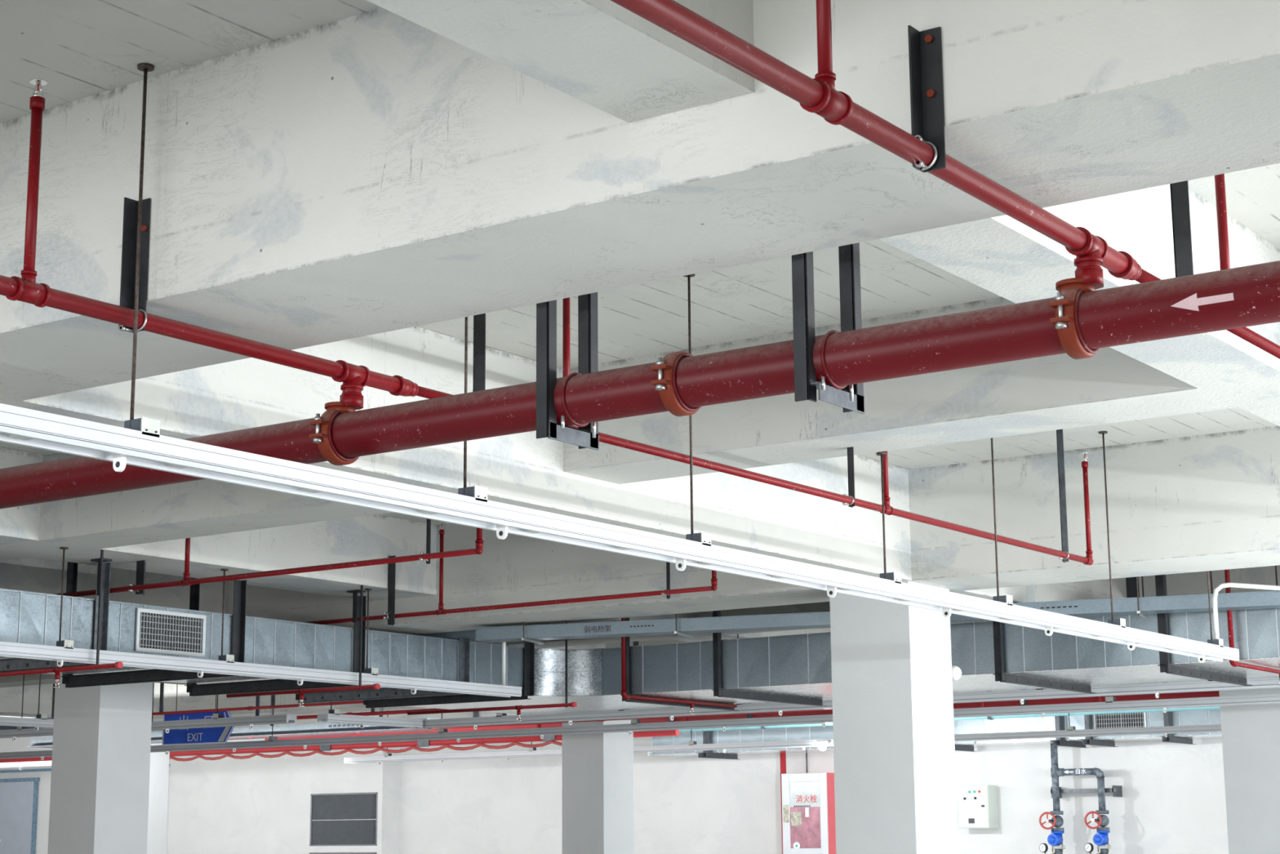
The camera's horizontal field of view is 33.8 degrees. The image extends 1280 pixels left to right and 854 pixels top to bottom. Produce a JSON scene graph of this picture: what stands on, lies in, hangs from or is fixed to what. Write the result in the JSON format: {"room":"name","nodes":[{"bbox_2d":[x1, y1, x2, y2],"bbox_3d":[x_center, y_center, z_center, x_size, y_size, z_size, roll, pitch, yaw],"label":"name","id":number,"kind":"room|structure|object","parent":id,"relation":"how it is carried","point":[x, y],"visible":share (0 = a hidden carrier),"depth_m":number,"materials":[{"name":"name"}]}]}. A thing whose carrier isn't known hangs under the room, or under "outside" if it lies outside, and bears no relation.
{"room":"underground parking garage","nodes":[
{"label":"underground parking garage","id":0,"kind":"room"},
{"bbox_2d":[167,738,400,853],"bbox_3d":[-6.398,6.683,37.450,5.238,3.506,0.459,-8,-13,34],"label":"wall","id":1,"kind":"structure","parent":0,"point":[256,804],"depth_m":37.31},
{"bbox_2d":[309,852,377,853],"bbox_3d":[-5.019,7.661,36.173,1.547,0.675,0.289,-8,-13,34],"label":"louver","id":2,"kind":"object","parent":1,"relation":"in","point":[313,852],"visible":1,"depth_m":36.10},
{"bbox_2d":[310,792,377,845],"bbox_3d":[-5.025,6.780,36.346,1.547,0.882,0.289,-8,-13,34],"label":"louver","id":3,"kind":"object","parent":1,"relation":"attached to","point":[335,819],"visible":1,"depth_m":36.25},
{"bbox_2d":[0,729,679,762],"bbox_3d":[-5.521,4.811,31.193,14.620,0.199,0.151,-8,-13,34],"label":"pipe","id":4,"kind":"object","parent":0,"point":[551,739],"visible":0.62,"depth_m":29.90,"materials":[{"name":"metal"}]},
{"bbox_2d":[0,680,1228,853],"bbox_3d":[2.768,5.471,31.639,56.100,3.506,0.340,-8,-13,34],"label":"wall","id":5,"kind":"structure","parent":0,"point":[1172,801],"depth_m":32.18,"materials":[{"name":"paint"}]},
{"bbox_2d":[0,777,39,853],"bbox_3d":[-12.898,8.218,42.015,2.499,2.350,0.068,-8,-13,34],"label":"door","id":6,"kind":"structure","parent":5,"relation":"in","point":[18,800],"depth_m":41.68,"materials":[{"name":"grey metal"}]},
{"bbox_2d":[0,763,170,773],"bbox_3d":[-11.759,6.765,41.511,7.310,0.051,0.051,-8,-13,34],"label":"trim","id":7,"kind":"structure","parent":5,"relation":"attached to","point":[42,769],"depth_m":41.78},
{"bbox_2d":[781,772,835,853],"bbox_3d":[2.569,6.037,31.127,0.760,1.802,0.530,-8,-13,34],"label":"cabinet","id":8,"kind":"object","parent":5,"relation":"attached to","point":[808,799],"visible":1,"depth_m":30.96,"materials":[{"name":"white metal"}]},
{"bbox_2d":[957,785,999,828],"bbox_3d":[4.784,5.379,29.801,0.476,0.595,0.332,-8,-13,34],"label":"control box","id":9,"kind":"object","parent":5,"relation":"attached to","point":[978,806],"visible":1,"depth_m":29.68,"materials":[{"name":"metal"}]},
{"bbox_2d":[0,0,1279,524],"bbox_3d":[-8.855,0.563,15.719,56.100,0.170,42.500,-8,-13,34],"label":"ceiling","id":10,"kind":"structure","parent":0,"point":[82,49],"depth_m":9.27,"materials":[{"name":"paint"}]},
{"bbox_2d":[0,447,43,545],"bbox_3d":[-5.117,0.224,12.259,0.672,0.552,3.505,-8,-13,34],"label":"concrete beam","id":11,"kind":"structure","parent":10,"relation":"attached to","point":[18,524],"depth_m":13.35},
{"bbox_2d":[0,760,51,769],"bbox_3d":[-15.009,5.413,36.300,14.960,1.328,0.148,-8,-13,34],"label":"track","id":12,"kind":"object","parent":10,"relation":"hanging from","point":[34,763],"visible":0.73,"depth_m":32.30,"materials":[{"name":"grey metal"}]},
{"bbox_2d":[0,683,53,717],"bbox_3d":[-9.209,3.216,26.814,0.646,0.756,6.834,-8,-13,34],"label":"concrete beam","id":13,"kind":"structure","parent":10,"relation":"attached to","point":[11,697],"depth_m":27.82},
{"bbox_2d":[0,717,53,729],"bbox_3d":[-13.961,4.636,30.576,16.490,0.170,0.425,-8,-13,34],"label":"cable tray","id":14,"kind":"object","parent":10,"relation":"hanging from","point":[2,727],"visible":0.02,"depth_m":26.09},
{"bbox_2d":[0,673,53,730],"bbox_3d":[-6.848,2.232,20.414,0.148,1.328,4.590,-8,-13,34],"label":"track","id":15,"kind":"object","parent":10,"relation":"hanging from","point":[41,720],"visible":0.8,"depth_m":21.21,"materials":[{"name":"grey metal"}]},
{"bbox_2d":[0,673,55,687],"bbox_3d":[-6.038,2.616,24.412,7.386,0.552,0.510,-8,-13,34],"label":"concrete beam","id":16,"kind":"structure","parent":10,"relation":"attached to","point":[29,679],"depth_m":25.03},
{"bbox_2d":[0,557,97,599],"bbox_3d":[-7.152,1.070,15.963,0.646,0.756,7.390,-8,-13,34],"label":"concrete beam","id":17,"kind":"structure","parent":10,"relation":"attached to","point":[37,575],"depth_m":18.22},
{"bbox_2d":[0,562,111,671],"bbox_3d":[-4.456,1.111,14.986,1.918,1.253,0.110,-8,-13,34],"label":"support","id":18,"kind":"object","parent":10,"relation":"hanging from","point":[6,664],"visible":0.52,"depth_m":14.48,"materials":[{"name":"black paint"}]},
{"bbox_2d":[0,674,297,741],"bbox_3d":[-8.490,3.046,24.494,12.257,1.328,0.148,-8,-13,34],"label":"track","id":19,"kind":"object","parent":10,"relation":"hanging from","point":[218,719],"visible":0.54,"depth_m":21.59,"materials":[{"name":"grey metal"}]},
{"bbox_2d":[59,561,246,687],"bbox_3d":[-3.714,1.309,16.025,1.918,1.253,0.110,-8,-13,34],"label":"support","id":20,"kind":"object","parent":10,"relation":"hanging from","point":[240,586],"visible":0.67,"depth_m":15.86,"materials":[{"name":"black paint"}]},
{"bbox_2d":[0,452,391,561],"bbox_3d":[-3.821,0.510,13.770,7.404,0.552,0.501,-8,-13,34],"label":"concrete beam","id":21,"kind":"structure","parent":10,"relation":"attached to","point":[202,507],"depth_m":12.89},
{"bbox_2d":[162,684,234,746],"bbox_3d":[-5.311,3.178,25.380,1.224,1.293,0.026,-8,-13,34],"label":"exit sign","id":22,"kind":"object","parent":10,"relation":"hanging from","point":[219,735],"visible":0.7,"depth_m":25.30,"materials":[{"name":"blue plastic"}]},
{"bbox_2d":[34,514,436,600],"bbox_3d":[-2.853,0.829,15.433,0.672,0.552,3.383,-8,-13,34],"label":"concrete beam","id":23,"kind":"structure","parent":10,"relation":"attached to","point":[375,536],"depth_m":15.55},
{"bbox_2d":[0,549,123,687],"bbox_3d":[-5.714,1.552,15.276,5.751,0.884,0.053,-8,-13,34],"label":"pipe","id":24,"kind":"object","parent":23,"relation":"hanging from","point":[57,670],"visible":0.99,"depth_m":13.83,"materials":[{"name":"metal"}]},
{"bbox_2d":[90,558,112,595],"bbox_3d":[-3.666,1.022,14.307,0.119,0.246,0.085,-8,-13,34],"label":"hanger","id":25,"kind":"object","parent":23,"relation":"attached to","point":[98,560],"visible":0.48,"depth_m":14.31,"materials":[{"name":"black paint"}]},
{"bbox_2d":[128,560,146,595],"bbox_3d":[-3.424,0.757,14.447,0.078,0.782,0.160,-8,-13,34],"label":"hanger","id":26,"kind":"object","parent":23,"relation":"hanging from","point":[140,565],"visible":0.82,"depth_m":14.40,"materials":[{"name":"black paint"}]},
{"bbox_2d":[0,546,521,697],"bbox_3d":[-3.433,1.260,14.157,0.148,0.775,8.344,-8,-13,34],"label":"cable tray","id":27,"kind":"object","parent":23,"relation":"hanging from","point":[64,651],"visible":0.95,"depth_m":14.85,"materials":[{"name":"grey metal"}]},
{"bbox_2d":[226,585,380,706],"bbox_3d":[-2.595,1.700,16.150,1.581,0.884,0.053,-8,-13,34],"label":"support","id":28,"kind":"object","parent":23,"relation":"hanging from","point":[376,686],"visible":1,"depth_m":15.89,"materials":[{"name":"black metal"}]},
{"bbox_2d":[346,589,365,622],"bbox_3d":[-2.187,1.383,16.205,0.119,0.246,0.085,-8,-13,34],"label":"hanger","id":29,"kind":"object","parent":23,"relation":"attached to","point":[355,592],"visible":0.98,"depth_m":16.20,"materials":[{"name":"black paint"}]},
{"bbox_2d":[382,555,395,625],"bbox_3d":[-1.899,1.245,16.066,0.068,0.527,0.139,-8,-13,34],"label":"hanger","id":30,"kind":"object","parent":23,"relation":"attached to","point":[392,566],"visible":0.97,"depth_m":16.06,"materials":[{"name":"black paint"}]},
{"bbox_2d":[151,682,363,715],"bbox_3d":[-7.021,3.186,26.273,14.331,0.940,0.046,-8,-13,34],"label":"pipe","id":31,"kind":"object","parent":10,"relation":"hanging from","point":[273,705],"visible":0.15,"depth_m":24.48,"materials":[{"name":"metal"}]},
{"bbox_2d":[184,577,366,696],"bbox_3d":[-2.968,1.508,17.071,1.918,1.253,0.110,-8,-13,34],"label":"support","id":32,"kind":"object","parent":10,"relation":"hanging from","point":[268,685],"visible":0.46,"depth_m":17.00,"materials":[{"name":"black paint"}]},
{"bbox_2d":[51,640,638,721],"bbox_3d":[-5.767,3.228,26.321,14.620,1.024,0.060,-8,-13,34],"label":"pipe","id":33,"kind":"object","parent":10,"relation":"hanging from","point":[372,712],"visible":0.13,"depth_m":24.53,"materials":[{"name":"metal"}]},
{"bbox_2d":[234,711,481,727],"bbox_3d":[-4.888,4.371,32.872,0.646,0.756,6.800,-8,-13,34],"label":"concrete beam","id":34,"kind":"structure","parent":10,"relation":"attached to","point":[461,714],"depth_m":34.04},
{"bbox_2d":[295,638,470,703],"bbox_3d":[-2.232,1.705,18.104,1.918,1.253,0.110,-8,-13,34],"label":"support","id":35,"kind":"object","parent":10,"relation":"hanging from","point":[464,644],"visible":0.32,"depth_m":17.96,"materials":[{"name":"black paint"}]},
{"bbox_2d":[339,707,434,715],"bbox_3d":[-1.648,3.790,30.566,7.386,0.552,0.510,-8,-13,34],"label":"concrete beam","id":36,"kind":"structure","parent":10,"relation":"attached to","point":[421,708],"depth_m":31.94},
{"bbox_2d":[418,518,431,564],"bbox_3d":[-1.314,0.451,12.971,0.032,0.782,0.095,-8,-13,34],"label":"hanger","id":37,"kind":"object","parent":10,"relation":"hanging from","point":[428,521],"visible":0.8,"depth_m":12.93,"materials":[{"name":"black paint"}]},
{"bbox_2d":[55,527,483,596],"bbox_3d":[-3.639,0.793,14.553,6.570,0.723,0.051,-8,-13,34],"label":"pipe","id":38,"kind":"object","parent":37,"relation":"hanging from","point":[479,542],"visible":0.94,"depth_m":13.57,"materials":[{"name":"metal"}]},
{"bbox_2d":[363,640,534,707],"bbox_3d":[-1.729,1.840,18.808,1.918,1.253,0.110,-8,-13,34],"label":"support","id":39,"kind":"object","parent":10,"relation":"hanging from","point":[529,647],"visible":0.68,"depth_m":18.56,"materials":[{"name":"black paint"}]},
{"bbox_2d":[6,326,911,581],"bbox_3d":[-0.560,0.132,11.440,0.646,0.756,7.390,-8,-13,34],"label":"concrete beam","id":40,"kind":"structure","parent":10,"relation":"attached to","point":[522,469],"depth_m":10.73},
{"bbox_2d":[472,313,485,391],"bbox_3d":[-0.619,-0.464,8.159,0.075,0.850,0.122,-8,-13,34],"label":"hanger","id":41,"kind":"object","parent":10,"relation":"hanging from","point":[479,320],"visible":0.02,"depth_m":8.13,"materials":[{"name":"black paint"}]},
{"bbox_2d":[0,621,973,720],"bbox_3d":[-1.447,2.998,26.009,56.100,0.756,0.714,-8,-13,34],"label":"concrete beam","id":42,"kind":"structure","parent":10,"relation":"attached to","point":[185,701],"depth_m":28.21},
{"bbox_2d":[228,706,832,738],"bbox_3d":[-1.395,2.955,24.839,10.591,1.123,0.055,-8,-13,34],"label":"pipe","id":43,"kind":"object","parent":10,"relation":"hanging from","point":[380,708],"visible":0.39,"depth_m":24.16,"materials":[{"name":"metal"}]},
{"bbox_2d":[26,717,450,747],"bbox_3d":[-5.460,4.037,27.660,7.310,0.128,0.510,-8,-13,34],"label":"cable tray","id":44,"kind":"object","parent":43,"relation":"attached to","point":[320,729],"visible":0.47,"depth_m":26.70,"materials":[{"name":"grey metal"}]},
{"bbox_2d":[366,0,755,123],"bbox_3d":[-0.921,-1.399,4.158,0.400,0.552,3.674,-8,-13,34],"label":"concrete beam","id":45,"kind":"structure","parent":10,"relation":"attached to","point":[601,54],"depth_m":5.20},
{"bbox_2d":[536,292,599,450],"bbox_3d":[-0.241,-0.524,7.008,0.128,1.182,0.348,-8,-13,34],"label":"bracket","id":46,"kind":"object","parent":10,"relation":"hanging from","point":[587,436],"visible":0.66,"depth_m":6.88,"materials":[{"name":"metal"}]},
{"bbox_2d":[0,260,1279,508],"bbox_3d":[-1.301,0.058,7.621,14.790,0.217,0.231,-8,-13,34],"label":"pipe","id":47,"kind":"object","parent":46,"relation":"attached to","point":[1082,320],"visible":0.99,"depth_m":6.45,"materials":[{"name":"metal"}]},
{"bbox_2d":[542,643,605,648],"bbox_3d":[-2.631,2.279,22.300,0.646,0.756,6.834,-8,-13,34],"label":"concrete beam","id":48,"kind":"structure","parent":10,"relation":"attached to","point":[603,645],"depth_m":24.54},
{"bbox_2d":[316,702,422,728],"bbox_3d":[-2.735,2.790,21.452,0.148,0.571,1.428,-8,-13,34],"label":"track","id":49,"kind":"object","parent":48,"relation":"hanging from","point":[334,716],"visible":0.94,"depth_m":21.27,"materials":[{"name":"grey metal"}]},
{"bbox_2d":[553,612,697,624],"bbox_3d":[-0.594,1.433,18.599,0.672,0.552,2.958,-8,-13,34],"label":"concrete beam","id":50,"kind":"structure","parent":10,"relation":"attached to","point":[691,615],"depth_m":18.99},
{"bbox_2d":[407,622,577,720],"bbox_3d":[-1.321,2.150,18.495,1.878,0.884,0.053,-8,-13,34],"label":"pipe","id":51,"kind":"object","parent":50,"relation":"hanging from","point":[518,708],"visible":0.99,"depth_m":18.23,"materials":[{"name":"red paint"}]},
{"bbox_2d":[0,0,1279,404],"bbox_3d":[-10.474,0.584,13.355,56.100,0.756,0.768,-8,-13,34],"label":"concrete beam","id":52,"kind":"structure","parent":10,"relation":"attached to","point":[373,171],"depth_m":6.06,"materials":[{"name":"concrete"}]},
{"bbox_2d":[118,196,151,333],"bbox_3d":[-1.607,-0.521,6.719,0.087,0.444,0.065,-8,-13,34],"label":"hanger","id":53,"kind":"object","parent":52,"relation":"attached to","point":[128,268],"visible":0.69,"depth_m":6.75,"materials":[{"name":"black paint"}]},
{"bbox_2d":[907,25,946,172],"bbox_3d":[0.688,-0.804,5.136,0.086,0.365,0.065,-8,-13,34],"label":"hanger","id":54,"kind":"object","parent":52,"relation":"attached to","point":[925,51],"visible":0.87,"depth_m":5.15,"materials":[{"name":"black paint"}]},
{"bbox_2d":[610,0,1279,359],"bbox_3d":[2.594,-0.435,7.848,0.083,0.813,14.790,-8,-13,34],"label":"pipe","id":55,"kind":"object","parent":54,"relation":"hanging from","point":[819,95],"visible":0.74,"depth_m":4.89,"materials":[{"name":"metal"}]},
{"bbox_2d":[1107,250,1142,280],"bbox_3d":[1.420,-0.465,6.144,0.077,0.077,0.102,-8,-13,34],"label":"socket","id":56,"kind":"object","parent":55,"relation":"attached to","point":[1132,270],"depth_m":6.10,"materials":[{"name":"red paint"}]},
{"bbox_2d":[0,62,1279,662],"bbox_3d":[0.381,0.019,9.423,0.452,1.328,13.496,-8,-14,35],"label":"cable tray","id":57,"kind":"object","parent":10,"relation":"hanging from","point":[140,443],"visible":0.95,"depth_m":7.98,"materials":[{"name":"grey metal"}]},
{"bbox_2d":[0,641,1279,759],"bbox_3d":[0.123,2.699,23.065,36.550,1.328,0.148,-8,-13,34],"label":"pipe","id":58,"kind":"object","parent":10,"relation":"hanging from","point":[1110,704],"visible":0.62,"depth_m":22.68,"materials":[{"name":"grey metal"}]},
{"bbox_2d":[458,601,830,648],"bbox_3d":[0.547,1.678,19.894,7.404,0.552,0.510,-8,-13,34],"label":"concrete beam","id":59,"kind":"structure","parent":10,"relation":"attached to","point":[823,606],"depth_m":19.73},
{"bbox_2d":[661,561,670,599],"bbox_3d":[0.182,0.796,14.720,0.029,0.808,0.092,-8,-13,34],"label":"hanger","id":60,"kind":"object","parent":10,"relation":"hanging from","point":[668,564],"visible":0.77,"depth_m":14.68,"materials":[{"name":"black paint"}]},
{"bbox_2d":[305,522,717,624],"bbox_3d":[-2.233,1.150,16.378,6.738,0.743,0.053,-8,-13,34],"label":"pipe","id":61,"kind":"object","parent":60,"relation":"hanging from","point":[713,580],"visible":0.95,"depth_m":15.47,"materials":[{"name":"metal"}]},
{"bbox_2d":[620,617,737,711],"bbox_3d":[0.354,1.869,18.953,0.110,1.286,1.778,-8,-13,34],"label":"support","id":62,"kind":"object","parent":10,"relation":"hanging from","point":[627,638],"visible":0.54,"depth_m":18.30,"materials":[{"name":"black paint"}]},
{"bbox_2d":[621,617,737,713],"bbox_3d":[0.362,1.883,18.863,0.053,1.350,1.808,-8,-13,34],"label":"pipe","id":63,"kind":"object","parent":10,"relation":"hanging from","point":[627,696],"visible":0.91,"depth_m":18.29,"materials":[{"name":"metal"}]},
{"bbox_2d":[109,426,1279,635],"bbox_3d":[-5.793,1.836,19.917,56.100,0.756,0.765,-8,-13,34],"label":"concrete beam","id":64,"kind":"structure","parent":10,"relation":"attached to","point":[1211,501],"depth_m":13.98,"materials":[{"name":"concrete"}]},
{"bbox_2d":[697,730,737,759],"bbox_3d":[1.174,4.401,31.966,0.110,1.256,1.088,-8,-13,34],"label":"support","id":65,"kind":"object","parent":10,"relation":"hanging from","point":[704,754],"visible":0.49,"depth_m":31.66,"materials":[{"name":"grey metal"}]},
{"bbox_2d":[264,688,1219,740],"bbox_3d":[5.557,2.307,21.839,26.180,1.114,0.132,-8,-13,34],"label":"pipe","id":66,"kind":"object","parent":10,"relation":"hanging from","point":[1210,693],"visible":0.18,"depth_m":24.06,"materials":[{"name":"metal"}]},
{"bbox_2d":[670,627,830,641],"bbox_3d":[1.513,1.996,21.553,0.672,0.552,3.366,-8,-13,34],"label":"concrete beam","id":67,"kind":"structure","parent":10,"relation":"attached to","point":[820,629],"depth_m":20.52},
{"bbox_2d":[711,609,826,706],"bbox_3d":[1.127,1.759,18.423,0.110,1.286,1.778,-8,-13,34],"label":"support","id":68,"kind":"object","parent":10,"relation":"hanging from","point":[717,637],"visible":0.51,"depth_m":17.79,"materials":[{"name":"black paint"}]},
{"bbox_2d":[343,710,1221,764],"bbox_3d":[6.697,2.882,24.258,27.166,1.328,0.148,-8,-13,34],"label":"track","id":69,"kind":"object","parent":10,"relation":"hanging from","point":[1071,731],"visible":0.66,"depth_m":27.43,"materials":[{"name":"grey metal"}]},
{"bbox_2d":[817,741,829,751],"bbox_3d":[2.339,4.094,26.988,0.153,0.122,0.109,-8,-13,34],"label":"lamp","id":70,"kind":"object","parent":69,"relation":"attached to","point":[822,746],"visible":1,"depth_m":26.96,"materials":[{"name":"white"}]},
{"bbox_2d":[791,242,864,413],"bbox_3d":[0.571,-0.640,6.451,0.162,1.182,0.348,-8,-13,34],"label":"bracket","id":71,"kind":"object","parent":10,"relation":"hanging from","point":[851,397],"visible":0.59,"depth_m":6.33,"materials":[{"name":"metal"}]},
{"bbox_2d":[472,690,1220,732],"bbox_3d":[5.527,3.117,26.316,31.450,0.978,0.102,-8,-13,34],"label":"pipe","id":72,"kind":"object","parent":10,"relation":"hanging from","point":[476,713],"visible":0.18,"depth_m":26.76,"materials":[{"name":"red metal"}]},
{"bbox_2d":[415,576,1279,644],"bbox_3d":[2.735,1.042,15.789,18.810,0.918,1.710,-6,-12,26],"label":"cable tray","id":73,"kind":"object","parent":10,"relation":"hanging from","point":[1140,606],"visible":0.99,"depth_m":15.95,"materials":[{"name":"grey"}]},
{"bbox_2d":[422,633,1279,729],"bbox_3d":[5.452,1.448,16.903,18.904,1.328,0.148,-8,-13,34],"label":"track","id":74,"kind":"object","parent":10,"relation":"hanging from","point":[501,718],"visible":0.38,"depth_m":19.39,"materials":[{"name":"grey metal"}]},
{"bbox_2d":[563,297,1279,484],"bbox_3d":[2.760,-0.427,9.254,7.378,0.552,0.501,-8,-13,34],"label":"concrete beam","id":75,"kind":"structure","parent":10,"relation":"attached to","point":[1061,391],"depth_m":10.01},
{"bbox_2d":[842,446,855,507],"bbox_3d":[1.034,0.244,10.397,0.048,0.298,0.099,-8,-13,34],"label":"hanger","id":76,"kind":"object","parent":75,"relation":"attached to","point":[850,450],"visible":1,"depth_m":10.41,"materials":[{"name":"black paint"}]},
{"bbox_2d":[0,79,1093,564],"bbox_3d":[-0.599,-0.341,8.137,0.083,0.788,11.620,-8,-13,34],"label":"pipe","id":77,"kind":"object","parent":76,"relation":"hanging from","point":[354,378],"visible":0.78,"depth_m":7.25,"materials":[{"name":"metal"}]},
{"bbox_2d":[389,375,418,396],"bbox_3d":[-0.863,-0.145,7.712,0.074,0.074,0.102,-8,-13,34],"label":"socket","id":78,"kind":"object","parent":77,"relation":"attached to","point":[404,387],"depth_m":7.68,"materials":[{"name":"red paint"}]},
{"bbox_2d":[954,745,977,751],"bbox_3d":[4.446,3.935,29.721,0.110,1.256,1.088,-8,-13,34],"label":"support","id":79,"kind":"object","parent":10,"relation":"hanging from","point":[960,748],"visible":0.13,"depth_m":29.78,"materials":[{"name":"grey metal"}]},
{"bbox_2d":[952,577,1124,603],"bbox_3d":[3.961,1.340,17.777,0.646,0.756,6.834,-8,-13,34],"label":"concrete beam","id":80,"kind":"structure","parent":10,"relation":"attached to","point":[1096,588],"depth_m":16.14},
{"bbox_2d":[992,621,1096,693],"bbox_3d":[3.246,1.829,16.898,0.110,0.530,1.778,-8,-13,34],"label":"support","id":81,"kind":"object","parent":80,"relation":"attached to","point":[998,644],"visible":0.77,"depth_m":16.28,"materials":[{"name":"black paint"}]},
{"bbox_2d":[1056,429,1069,562],"bbox_3d":[2.524,0.376,12.540,0.187,0.858,0.136,-8,-13,34],"label":"hanger","id":82,"kind":"object","parent":10,"relation":"hanging from","point":[1064,526],"visible":0.79,"depth_m":12.54,"materials":[{"name":"grey metal"}]},
{"bbox_2d":[1048,715,1087,747],"bbox_3d":[5.838,3.737,28.765,0.110,1.256,1.088,-8,-13,34],"label":"support","id":83,"kind":"object","parent":10,"relation":"hanging from","point":[1058,741],"visible":0.47,"depth_m":28.43,"materials":[{"name":"grey metal"}]},
{"bbox_2d":[651,709,1222,755],"bbox_3d":[10.110,3.512,25.958,23.633,0.396,0.906,-8,-13,34],"label":"air duct","id":84,"kind":"object","parent":83,"relation":"on","point":[1204,717],"visible":0.41,"depth_m":28.99,"materials":[{"name":"metal"}]},
{"bbox_2d":[879,183,1279,388],"bbox_3d":[1.579,-0.730,7.664,0.400,0.552,3.505,-8,-13,34],"label":"concrete beam","id":85,"kind":"structure","parent":10,"relation":"attached to","point":[1002,255],"depth_m":7.63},
{"bbox_2d":[1097,682,1152,685],"bbox_3d":[5.864,3.160,27.652,0.672,0.552,3.230,-8,-13,34],"label":"concrete beam","id":86,"kind":"structure","parent":10,"relation":"attached to","point":[1146,682],"depth_m":27.96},
{"bbox_2d":[1078,714,1118,746],"bbox_3d":[6.188,3.959,28.474,0.110,0.704,1.088,-8,-13,34],"label":"support","id":87,"kind":"object","parent":86,"relation":"attached to","point":[1087,740],"visible":0.62,"depth_m":28.20,"materials":[{"name":"grey metal"}]},
{"bbox_2d":[1125,576,1139,597],"bbox_3d":[3.874,1.131,16.575,0.102,0.808,0.010,-8,-13,34],"label":"hanger","id":88,"kind":"object","parent":10,"relation":"hanging from","point":[1131,582],"visible":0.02,"depth_m":16.55,"materials":[{"name":"black paint"}]},
{"bbox_2d":[1160,681,1195,744],"bbox_3d":[7.091,3.559,27.906,0.110,1.256,1.088,-8,-13,34],"label":"support","id":89,"kind":"object","parent":10,"relation":"hanging from","point":[1166,715],"visible":0.52,"depth_m":27.58,"materials":[{"name":"grey metal"}]},
{"bbox_2d":[1169,180,1193,277],"bbox_3d":[1.712,-0.774,6.656,0.077,0.857,0.122,-8,-13,34],"label":"hanger","id":90,"kind":"object","parent":10,"relation":"hanging from","point":[1180,198],"visible":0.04,"depth_m":6.63,"materials":[{"name":"black paint"}]},
{"bbox_2d":[1124,564,1279,597],"bbox_3d":[7.128,0.741,15.378,7.378,0.552,0.510,-8,-13,34],"label":"concrete beam","id":91,"kind":"structure","parent":10,"relation":"attached to","point":[1188,583],"depth_m":16.82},
{"bbox_2d":[1155,574,1253,685],"bbox_3d":[4.329,1.303,16.226,0.110,1.286,1.778,-8,-13,34],"label":"support","id":92,"kind":"object","parent":10,"relation":"hanging from","point":[1160,580],"visible":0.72,"depth_m":15.55,"materials":[{"name":"black paint"}]},
{"bbox_2d":[602,608,1279,703],"bbox_3d":[6.697,1.345,14.586,15.938,0.422,1.754,-8,-13,34],"label":"air duct","id":93,"kind":"object","parent":92,"relation":"on","point":[798,665],"visible":0.69,"depth_m":16.55,"materials":[{"name":"metal"}]},
{"bbox_2d":[1224,568,1279,685],"bbox_3d":[4.811,1.282,15.973,0.053,1.350,2.046,-8,-13,34],"label":"pipe","id":94,"kind":"object","parent":10,"relation":"hanging from","point":[1235,664],"visible":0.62,"depth_m":15.15,"materials":[{"name":"metal"}]},
{"bbox_2d":[1239,401,1279,426],"bbox_3d":[3.844,-0.124,10.838,0.400,0.552,3.383,-8,-13,34],"label":"concrete beam","id":95,"kind":"structure","parent":10,"relation":"attached to","point":[1270,412],"depth_m":9.63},
{"bbox_3d":[-6.495,0.565,12.127,1.918,1.253,0.111,-8,-13,34],"label":"support","id":96,"kind":"object","parent":10,"relation":"hanging from","visible":0},
{"bbox_2d":[0,588,678,714],"bbox_3d":[-4.053,1.518,15.069,2.253,0.411,13.260,-8,-13,34],"label":"air duct","id":97,"kind":"object","parent":96,"relation":"on","point":[28,617],"visible":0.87,"depth_m":16.10,"materials":[{"name":"metal"}]},
{"bbox_3d":[-8.827,4.138,15.017,56.100,0.102,42.500,-8,-13,34],"label":"floor","id":98,"kind":"structure","parent":0,"visible":0},
{"bbox_2d":[47,674,152,853],"bbox_3d":[-4.849,3.409,18.867,0.609,2.750,0.609,-8,-13,34],"label":"concrete column","id":99,"kind":"structure","parent":98,"relation":"on","point":[101,744],"depth_m":18.72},
{"bbox_2d":[146,720,169,853],"bbox_3d":[-7.062,5.507,29.471,0.609,2.750,0.609,-8,-13,34],"label":"concrete column","id":100,"kind":"structure","parent":98,"relation":"on","point":[159,761],"depth_m":29.45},
{"bbox_2d":[562,708,634,853],"bbox_3d":[-0.498,4.572,24.966,0.609,2.750,0.609,-8,-13,34],"label":"concrete column","id":101,"kind":"structure","parent":98,"relation":"on","point":[597,768],"depth_m":24.79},
{"bbox_2d":[779,751,786,853],"bbox_3d":[2.153,6.019,31.339,0.087,2.325,0.088,-8,-13,34],"label":"riser pipe","id":102,"kind":"object","parent":98,"relation":"on","point":[783,754],"visible":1,"depth_m":31.48,"materials":[{"name":"metal"}]},
{"bbox_2d":[829,581,958,853],"bbox_3d":[1.743,2.470,14.344,0.609,2.750,0.609,-8,-13,34],"label":"concrete column","id":103,"kind":"structure","parent":98,"relation":"on","point":[893,725],"depth_m":14.19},
{"bbox_2d":[951,665,961,679],"bbox_3d":[2.170,1.710,14.627,0.133,0.102,0.101,2,-11,-10],"label":"wall lamp","id":104,"kind":"object","parent":103,"relation":"attached to","point":[956,671],"visible":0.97,"depth_m":14.59,"materials":[{"name":"white plastic"}]},
{"bbox_2d":[1039,742,1122,853],"bbox_3d":[6.019,5.481,28.742,1.078,2.322,0.586,-8,-13,34],"label":"pipes with valves","id":105,"kind":"object","parent":98,"relation":"on","point":[1055,838],"visible":1,"depth_m":28.71,"materials":[{"name":"grey metal"}]},
{"bbox_2d":[1218,675,1279,853],"bbox_3d":[6.094,3.634,20.443,0.609,2.750,0.609,-8,-13,34],"label":"concrete column","id":106,"kind":"structure","parent":98,"relation":"on","point":[1251,733],"depth_m":20.26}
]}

